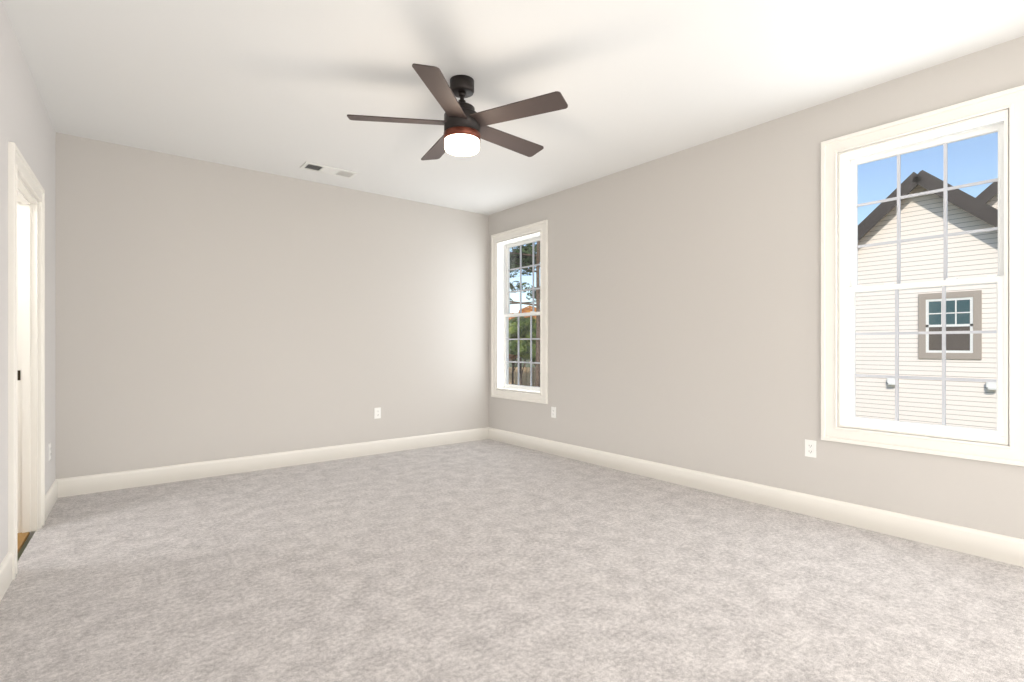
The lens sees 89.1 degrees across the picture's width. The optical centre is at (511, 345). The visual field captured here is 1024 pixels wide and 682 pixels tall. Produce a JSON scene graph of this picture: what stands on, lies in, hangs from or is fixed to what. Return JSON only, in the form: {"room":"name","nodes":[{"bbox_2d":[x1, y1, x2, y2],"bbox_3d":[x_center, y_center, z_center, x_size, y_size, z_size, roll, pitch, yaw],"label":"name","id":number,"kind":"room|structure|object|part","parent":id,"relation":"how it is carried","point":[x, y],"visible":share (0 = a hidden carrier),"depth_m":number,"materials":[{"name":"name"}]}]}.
{"room":"empty bedroom","nodes":[
{"label":"empty bedroom","id":0,"kind":"room"},
{"bbox_2d":[0,0,55,563],"bbox_3d":[-1.608,-0.130,1.243,0.120,2.940,6.430,0,0,-35],"label":"wall","id":1,"kind":"structure","parent":0,"point":[27,127],"depth_m":2.85,"materials":[{"name":"white paint"}]},
{"bbox_2d":[0,552,11,600],"bbox_3d":[-1.150,1.070,0.715,0.247,0.140,4.434,0,0,-38],"label":"baseboard","id":2,"kind":"structure","parent":1,"relation":"attached to","point":[6,565],"depth_m":2.42,"materials":[{"name":"white paint"}]},
{"bbox_2d":[8,142,44,579],"bbox_3d":[-2.769,0.075,2.877,0.168,2.130,0.960,0,0,-35],"label":"door frame","id":3,"kind":"structure","parent":1,"relation":"attached to","point":[27,361],"depth_m":3.17,"materials":[{"name":"white paint"}]},
{"bbox_3d":[-3.004,0.180,3.153,0.034,0.060,0.004,0,0,-35],"label":"door jamb strike","id":4,"kind":"part","parent":3,"relation":"part of","materials":[{"name":"black metal"}]},
{"bbox_2d":[49,443,50,459],"bbox_3d":[-3.233,0.740,3.640,0.008,0.114,0.070,0,0,-35],"label":"electrical outlet","id":5,"kind":"object","parent":1,"relation":"attached to","point":[49,451],"visible":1,"depth_m":3.63,"materials":[{"name":"white plastic"}]},
{"bbox_2d":[45,479,59,519],"bbox_3d":[-3.192,1.070,3.589,0.052,0.140,0.690,0,0,-38],"label":"baseboard","id":6,"kind":"structure","parent":1,"relation":"attached to","point":[53,493],"depth_m":3.66,"materials":[{"name":"white paint"}]},
{"bbox_2d":[56,132,488,478],"bbox_3d":[-1.951,-0.180,5.166,4.120,2.840,0.160,0,0,-38],"label":"wall","id":7,"kind":"structure","parent":0,"point":[207,311],"depth_m":4.71,"materials":[{"name":"grey paint"}]},
{"bbox_2d":[60,427,487,497],"bbox_3d":[-1.862,1.070,5.125,3.969,0.140,0.015,0,0,-38],"label":"baseboard","id":8,"kind":"structure","parent":7,"relation":"attached to","point":[79,485],"depth_m":4.70,"materials":[{"name":"white paint"}]},
{"bbox_2d":[374,407,380,418],"bbox_3d":[-1.416,0.710,5.482,0.070,0.114,0.008,0,0,-38],"label":"electrical outlet","id":9,"kind":"object","parent":7,"relation":"attached to","point":[377,412],"visible":1,"depth_m":5.48,"materials":[{"name":"white plastic"}]},
{"bbox_2d":[0,439,1023,681],"bbox_3d":[-0.029,1.190,2.548,4.361,0.100,6.330,0,0,-38],"label":"floor","id":10,"kind":"structure","parent":0,"point":[487,560],"depth_m":2.46,"materials":[{"name":"grey carpet"}]},
{"bbox_2d":[2,0,1023,214],"bbox_3d":[-0.566,-1.660,2.276,5.860,0.120,6.410,0,0,-38],"label":"ceiling","id":11,"kind":"structure","parent":0,"point":[282,87],"depth_m":3.03,"materials":[{"name":"white paint"}]},
{"bbox_2d":[300,162,358,178],"bbox_3d":[-1.662,-1.595,4.737,0.470,0.012,0.190,0,0,-38],"label":"ceiling vent","id":12,"kind":"object","parent":11,"relation":"in","point":[310,166],"visible":1,"depth_m":4.72,"materials":[{"name":"silver metal"}]},
{"bbox_2d":[347,63,567,159],"bbox_3d":[-0.285,-1.387,3.174,1.267,0.425,1.291,0,0,-38],"label":"fan","id":13,"kind":"object","parent":11,"relation":"hanging from","point":[466,127],"visible":1,"depth_m":3.05,"materials":[{"name":"brown wood"}]},
{"bbox_3d":[-0.302,-1.419,3.142,0.222,0.362,0.222,0,0,-38],"label":"motor","id":14,"kind":"part","parent":13,"relation":"part of","materials":[{"name":"brown metal"}]},
{"bbox_2d":[489,36,1023,538],"bbox_3d":[1.668,-0.180,4.046,0.160,2.840,6.410,0,0,-38],"label":"wall","id":15,"kind":"structure","parent":0,"point":[683,308],"depth_m":3.95,"materials":[{"name":"grey paint"}]},
{"bbox_2d":[491,220,547,403],"bbox_3d":[0.123,-0.360,5.967,0.174,1.960,1.000,0,0,-38],"label":"window","id":16,"kind":"structure","parent":15,"relation":"in","point":[540,228],"depth_m":6.09,"materials":[{"name":"white paint"}]},
{"bbox_3d":[0.156,-0.360,5.993,0.090,1.732,0.772,0,0,-38],"label":"window far sash","id":17,"kind":"part","parent":16,"relation":"part of","materials":[{"name":"white wood"}]},
{"bbox_2d":[551,407,555,417],"bbox_3d":[0.437,0.700,5.463,0.008,0.114,0.070,0,0,-38],"label":"electrical outlet","id":18,"kind":"object","parent":15,"relation":"attached to","point":[553,412],"visible":1,"depth_m":5.46,"materials":[{"name":"white plastic"}]},
{"bbox_2d":[488,427,1023,566],"bbox_3d":[1.611,1.070,3.976,0.015,0.140,6.130,0,0,-38],"label":"baseboard","id":19,"kind":"structure","parent":15,"relation":"attached to","point":[993,546],"depth_m":3.49,"materials":[{"name":"white paint"}]},
{"bbox_2d":[805,439,815,457],"bbox_3d":[2.002,0.690,3.488,0.008,0.114,0.070,0,0,-38],"label":"electrical outlet","id":20,"kind":"object","parent":15,"relation":"attached to","point":[810,448],"visible":1,"depth_m":3.48,"materials":[{"name":"white plastic"}]},
{"bbox_2d":[821,85,1023,465],"bbox_3d":[2.401,-0.360,3.077,0.153,1.960,1.000,0,0,-38],"label":"window","id":21,"kind":"structure","parent":15,"relation":"in","point":[1008,104],"depth_m":3.01,"materials":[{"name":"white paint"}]},
{"label":"outside","id":22,"kind":"structure","parent":0,"visible":0},
{"bbox_2d":[509,357,534,385],"bbox_3d":[6.888,4.190,55.288,200.000,0.300,200.000,0,0,-38],"label":"ground","id":23,"kind":"structure","parent":22,"point":[528,364],"depth_m":111.81,"materials":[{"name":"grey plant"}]},
{"bbox_2d":[509,350,517,360],"bbox_3d":[-0.830,1.400,34.889,2.806,5.283,3.154,0,0,-38],"label":"tree","id":24,"kind":"object","parent":23,"relation":"on","point":[511,357],"depth_m":34.57,"materials":[{"name":"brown plant"}]},
{"bbox_2d":[511,355,519,383],"bbox_3d":[0.043,1.090,38.850,3.028,5.916,2.824,0,0,-38],"label":"tree","id":25,"kind":"object","parent":23,"relation":"on","point":[513,365],"depth_m":38.34,"materials":[{"name":"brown plant"}]},
{"bbox_2d":[509,367,535,385],"bbox_3d":[1.171,3.007,47.959,46.138,2.065,38.458,0,0,-38],"label":"fence","id":26,"kind":"object","parent":23,"relation":"on","point":[525,382],"depth_m":47.97,"materials":[{"name":"brown wood"}]},
{"bbox_2d":[509,305,535,366],"bbox_3d":[1.510,-0.287,59.050,7.220,8.661,7.284,0,0,-38],"label":"tree","id":27,"kind":"object","parent":23,"relation":"on","point":[529,309],"depth_m":58.60,"materials":[{"name":"orange plant"}]},
{"bbox_2d":[509,317,535,384],"bbox_3d":[0.499,1.020,33.157,3.126,6.043,3.508,0,0,-38],"label":"tree","id":28,"kind":"object","parent":23,"relation":"on","point":[523,352],"depth_m":32.36,"materials":[{"name":"green plant"}]},
{"bbox_2d":[510,246,536,303],"bbox_3d":[-0.209,-4.991,25.590,7.660,18.062,8.402,0,0,-38],"label":"tree","id":29,"kind":"object","parent":23,"relation":"on","point":[527,251],"depth_m":24.20,"materials":[{"name":"green plant"}]},
{"bbox_2d":[510,242,536,292],"bbox_3d":[2.990,-5.578,31.523,9.000,19.237,8.523,0,0,-38],"label":"tree","id":30,"kind":"object","parent":23,"relation":"on","point":[517,286],"depth_m":30.68,"materials":[{"name":"green plant"}]},
{"bbox_2d":[510,241,539,386],"bbox_3d":[1.256,-4.609,18.995,8.611,17.301,8.826,0,0,-38],"label":"tree","id":31,"kind":"object","parent":23,"relation":"on","point":[525,258],"depth_m":18.99,"materials":[{"name":"green plant"}]},
{"bbox_2d":[856,185,997,429],"bbox_3d":[13.509,-0.085,14.012,10.500,8.250,10.880,0,0,-38],"label":"wall","id":32,"kind":"structure","parent":23,"relation":"on","point":[973,368],"depth_m":11.38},
{"bbox_2d":[887,378,894,384],"bbox_3d":[8.557,0.800,11.695,0.140,0.160,0.200,0,0,-38],"label":"wall vent","id":33,"kind":"object","parent":32,"relation":"attached to","point":[889,380],"depth_m":11.67,"materials":[{"name":"white plastic"}]},
{"bbox_2d":[859,170,997,224],"bbox_3d":[13.391,-1.657,13.918,10.800,5.269,11.829,0,0,-38],"label":"house roof","id":34,"kind":"structure","parent":32,"relation":"on","point":[972,197],"depth_m":10.91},
{"bbox_2d":[858,171,997,240],"bbox_3d":[13.379,-1.556,13.909,10.830,5.418,11.811,0,0,-38],"label":"fascia","id":35,"kind":"object","parent":34,"relation":"attached to","point":[954,193],"depth_m":11.07,"materials":[{"name":"grey"}]},
{"bbox_2d":[926,297,972,352],"bbox_3d":[9.213,-0.425,10.964,0.020,1.150,0.780,0,0,-38],"label":"frame","id":36,"kind":"object","parent":32,"relation":"attached to","point":[949,325],"depth_m":10.91,"materials":[{"name":"white plastic"}]},
{"bbox_2d":[929,326,969,350],"bbox_3d":[9.218,-0.138,10.968,0.005,0.575,0.780,0,0,-38],"label":"glass","id":37,"kind":"object","parent":36,"relation":"attached to","point":[955,342],"depth_m":10.92,"materials":[{"name":"grey"}]},
{"bbox_2d":[929,300,969,324],"bbox_3d":[9.218,-0.713,10.968,0.005,0.575,0.780,0,0,-38],"label":"glass","id":38,"kind":"object","parent":36,"relation":"attached to","point":[936,319],"depth_m":10.93,"materials":[{"name":"teal"}]},
{"bbox_2d":[918,290,981,359],"bbox_3d":[9.209,-0.425,10.961,0.030,1.410,1.040,0,0,-38],"label":"trim","id":39,"kind":"structure","parent":32,"relation":"attached to","point":[977,310],"depth_m":10.86,"materials":[{"name":"beige"}]},
{"bbox_2d":[986,382,995,389],"bbox_3d":[9.600,0.800,10.378,0.140,0.160,0.200,0,0,-38],"label":"wall vent","id":40,"kind":"object","parent":32,"relation":"attached to","point":[988,386],"depth_m":10.36,"materials":[{"name":"white plastic"}]},
{"bbox_3d":[-3.340,1.190,2.342,1.430,0.100,2.630,0,0,-35],"label":"floor","id":41,"kind":"structure","parent":0,"visible":0},
{"bbox_2d":[17,532,29,554],"bbox_3d":[-2.784,1.149,2.867,0.085,0.022,0.760,0,0,-35],"label":"threshold","id":42,"kind":"object","parent":41,"relation":"on","point":[22,538],"visible":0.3,"depth_m":3.06,"materials":[{"name":"brown wood"}]}
]}

